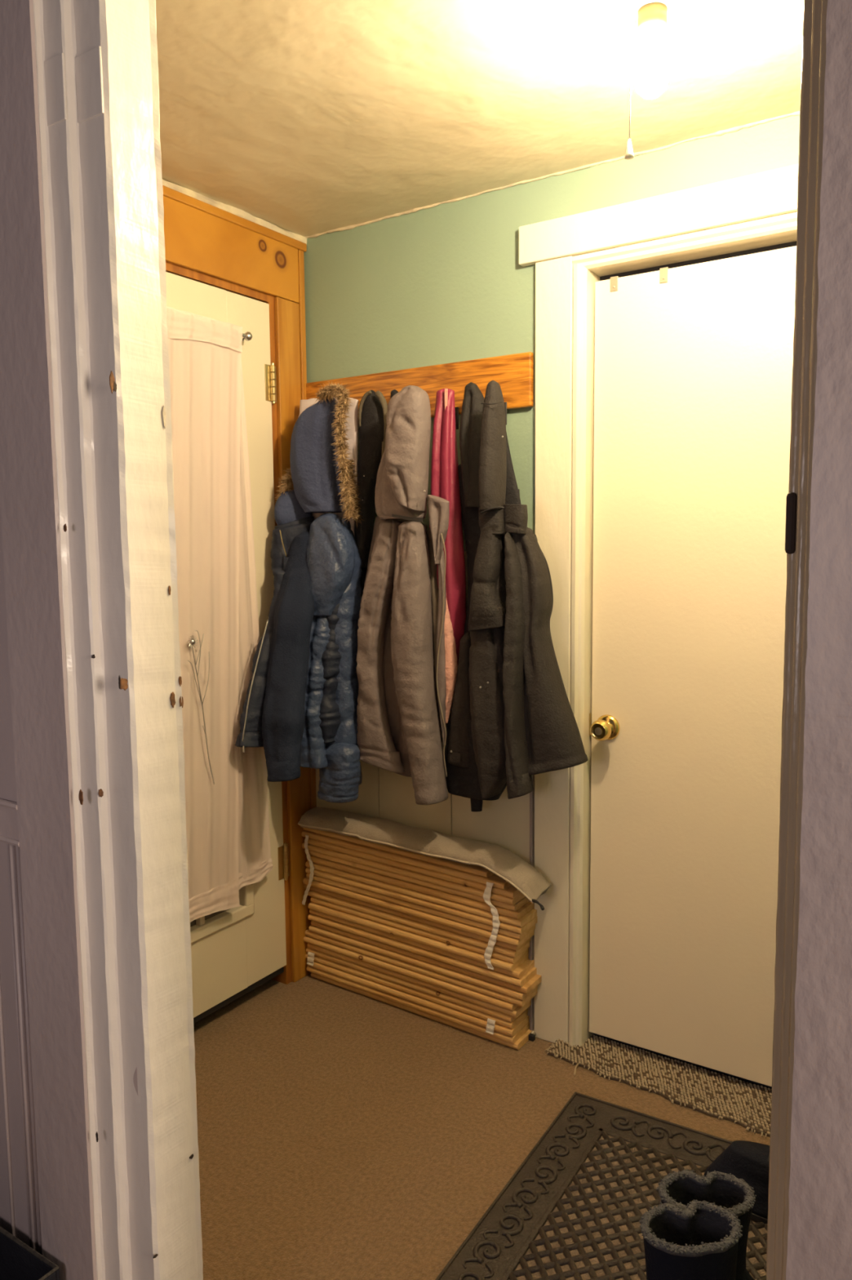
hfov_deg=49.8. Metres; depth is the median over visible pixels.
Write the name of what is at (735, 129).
trim
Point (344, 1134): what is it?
floor
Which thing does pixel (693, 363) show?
door
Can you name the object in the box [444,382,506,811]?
jacket
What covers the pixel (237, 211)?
trim
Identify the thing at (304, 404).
hood
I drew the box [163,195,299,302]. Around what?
trim
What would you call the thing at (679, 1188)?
boot
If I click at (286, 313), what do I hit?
trim
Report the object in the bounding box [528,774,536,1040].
cable
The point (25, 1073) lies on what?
trim
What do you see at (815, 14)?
trim
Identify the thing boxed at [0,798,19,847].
trim
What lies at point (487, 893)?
tape
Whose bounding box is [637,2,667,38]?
socket
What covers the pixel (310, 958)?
tape
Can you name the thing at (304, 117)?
ceiling
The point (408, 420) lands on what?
hood
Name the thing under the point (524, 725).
coat
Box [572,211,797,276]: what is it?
trim
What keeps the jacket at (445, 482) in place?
hanging from the coat rack
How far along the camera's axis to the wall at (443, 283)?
2.48 m
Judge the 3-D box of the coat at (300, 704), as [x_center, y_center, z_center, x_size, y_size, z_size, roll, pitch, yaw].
[-0.341,-0.126,2.581,0.310,1.191,0.333,2,6,21]
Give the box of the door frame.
[165,261,292,984]
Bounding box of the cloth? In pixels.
[297,806,551,910]
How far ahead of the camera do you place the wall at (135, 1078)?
1.41 m
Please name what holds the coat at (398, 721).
hanging from the coat rack
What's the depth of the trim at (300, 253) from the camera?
2.78 m
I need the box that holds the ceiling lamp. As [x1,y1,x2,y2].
[617,0,682,159]
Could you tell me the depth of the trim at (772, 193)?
2.15 m
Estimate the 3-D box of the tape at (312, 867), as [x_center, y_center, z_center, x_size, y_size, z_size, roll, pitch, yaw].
[-0.372,0.724,2.877,0.054,0.230,0.005,3,7,33]
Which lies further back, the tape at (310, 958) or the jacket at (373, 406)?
the tape at (310, 958)
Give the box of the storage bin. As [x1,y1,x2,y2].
[0,1226,59,1279]
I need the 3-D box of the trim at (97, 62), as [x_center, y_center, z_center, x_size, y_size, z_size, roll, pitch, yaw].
[-0.498,-0.049,1.403,0.210,2.550,0.132,3,7,33]
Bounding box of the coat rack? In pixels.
[306,351,533,429]
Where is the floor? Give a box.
[193,973,769,1279]
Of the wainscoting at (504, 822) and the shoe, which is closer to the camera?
the shoe
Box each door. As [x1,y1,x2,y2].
[165,271,288,1023]
[589,245,796,1086]
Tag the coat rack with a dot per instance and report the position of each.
(514, 373)
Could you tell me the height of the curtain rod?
0.054 m
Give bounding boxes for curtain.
[166,306,273,922]
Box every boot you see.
[639,1200,742,1279]
[656,1168,756,1279]
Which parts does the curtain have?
sheer panel, sheer panel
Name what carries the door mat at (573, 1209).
on the floor
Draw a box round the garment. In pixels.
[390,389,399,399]
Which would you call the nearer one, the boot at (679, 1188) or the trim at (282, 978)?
the boot at (679, 1188)
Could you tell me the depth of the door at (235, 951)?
2.67 m
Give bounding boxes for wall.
[133,1066,137,1094]
[303,115,799,551]
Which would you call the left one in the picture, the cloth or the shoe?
the cloth
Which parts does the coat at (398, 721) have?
panel, panel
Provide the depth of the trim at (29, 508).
1.39 m
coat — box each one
[235,380,362,803]
[355,385,457,804]
[468,380,587,799]
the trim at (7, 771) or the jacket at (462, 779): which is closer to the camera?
the trim at (7, 771)
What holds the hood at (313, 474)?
attached to the coat at (300, 704)
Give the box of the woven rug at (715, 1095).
[545,1034,772,1137]
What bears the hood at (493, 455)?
attached to the coat at (524, 725)
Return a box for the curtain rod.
[242,331,252,341]
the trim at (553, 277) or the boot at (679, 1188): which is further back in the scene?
the trim at (553, 277)
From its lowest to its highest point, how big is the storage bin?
0.210 m
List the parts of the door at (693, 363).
latch plate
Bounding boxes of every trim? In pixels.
[0,0,97,1279]
[0,506,39,1253]
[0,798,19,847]
[0,843,42,1254]
[32,0,203,1279]
[162,179,306,244]
[162,185,306,252]
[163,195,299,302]
[266,302,287,984]
[274,297,311,982]
[297,249,316,808]
[305,111,799,238]
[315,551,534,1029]
[519,164,798,266]
[533,255,573,1043]
[568,263,599,1046]
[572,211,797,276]
[593,240,796,1088]
[766,0,827,1279]
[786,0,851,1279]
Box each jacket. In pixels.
[298,397,358,536]
[354,390,387,598]
[429,388,466,693]
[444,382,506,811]
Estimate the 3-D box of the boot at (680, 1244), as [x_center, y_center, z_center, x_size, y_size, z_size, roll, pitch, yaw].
[0.477,1.064,1.470,0.272,0.281,0.116,-1,6,0]
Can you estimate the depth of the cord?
2.43 m
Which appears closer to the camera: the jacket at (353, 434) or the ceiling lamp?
the ceiling lamp
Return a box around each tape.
[302,835,314,905]
[306,951,315,965]
[483,881,500,969]
[485,1017,495,1034]
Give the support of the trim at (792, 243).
attached to the wall at (443, 283)
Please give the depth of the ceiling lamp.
1.53 m
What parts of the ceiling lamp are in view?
pull knob, pull chain, bulb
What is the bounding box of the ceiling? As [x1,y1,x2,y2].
[155,0,804,236]
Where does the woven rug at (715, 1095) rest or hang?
on the floor
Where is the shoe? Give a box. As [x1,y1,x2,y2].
[703,1140,769,1223]
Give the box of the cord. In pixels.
[187,630,214,784]
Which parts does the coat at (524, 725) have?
panel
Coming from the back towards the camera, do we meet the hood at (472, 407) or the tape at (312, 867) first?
the tape at (312, 867)
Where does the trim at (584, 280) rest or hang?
attached to the wall at (443, 283)
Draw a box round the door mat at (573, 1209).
[435,1092,767,1279]
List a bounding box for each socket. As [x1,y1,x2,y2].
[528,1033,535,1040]
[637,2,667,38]
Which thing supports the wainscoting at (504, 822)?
attached to the wall at (443, 283)
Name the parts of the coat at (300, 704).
panel, fur trim, pocket panel, panel, fur trim, fur trim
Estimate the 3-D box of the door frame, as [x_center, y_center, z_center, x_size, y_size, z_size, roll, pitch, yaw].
[-0.767,-0.021,2.409,0.136,2.297,1.260,3,7,33]
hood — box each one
[274,396,343,524]
[298,398,319,416]
[385,385,431,521]
[459,382,484,507]
[479,380,506,513]
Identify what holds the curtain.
hanging from the curtain rod
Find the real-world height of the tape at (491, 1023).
0.040 m
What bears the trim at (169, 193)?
attached to the door frame
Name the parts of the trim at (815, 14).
strike plate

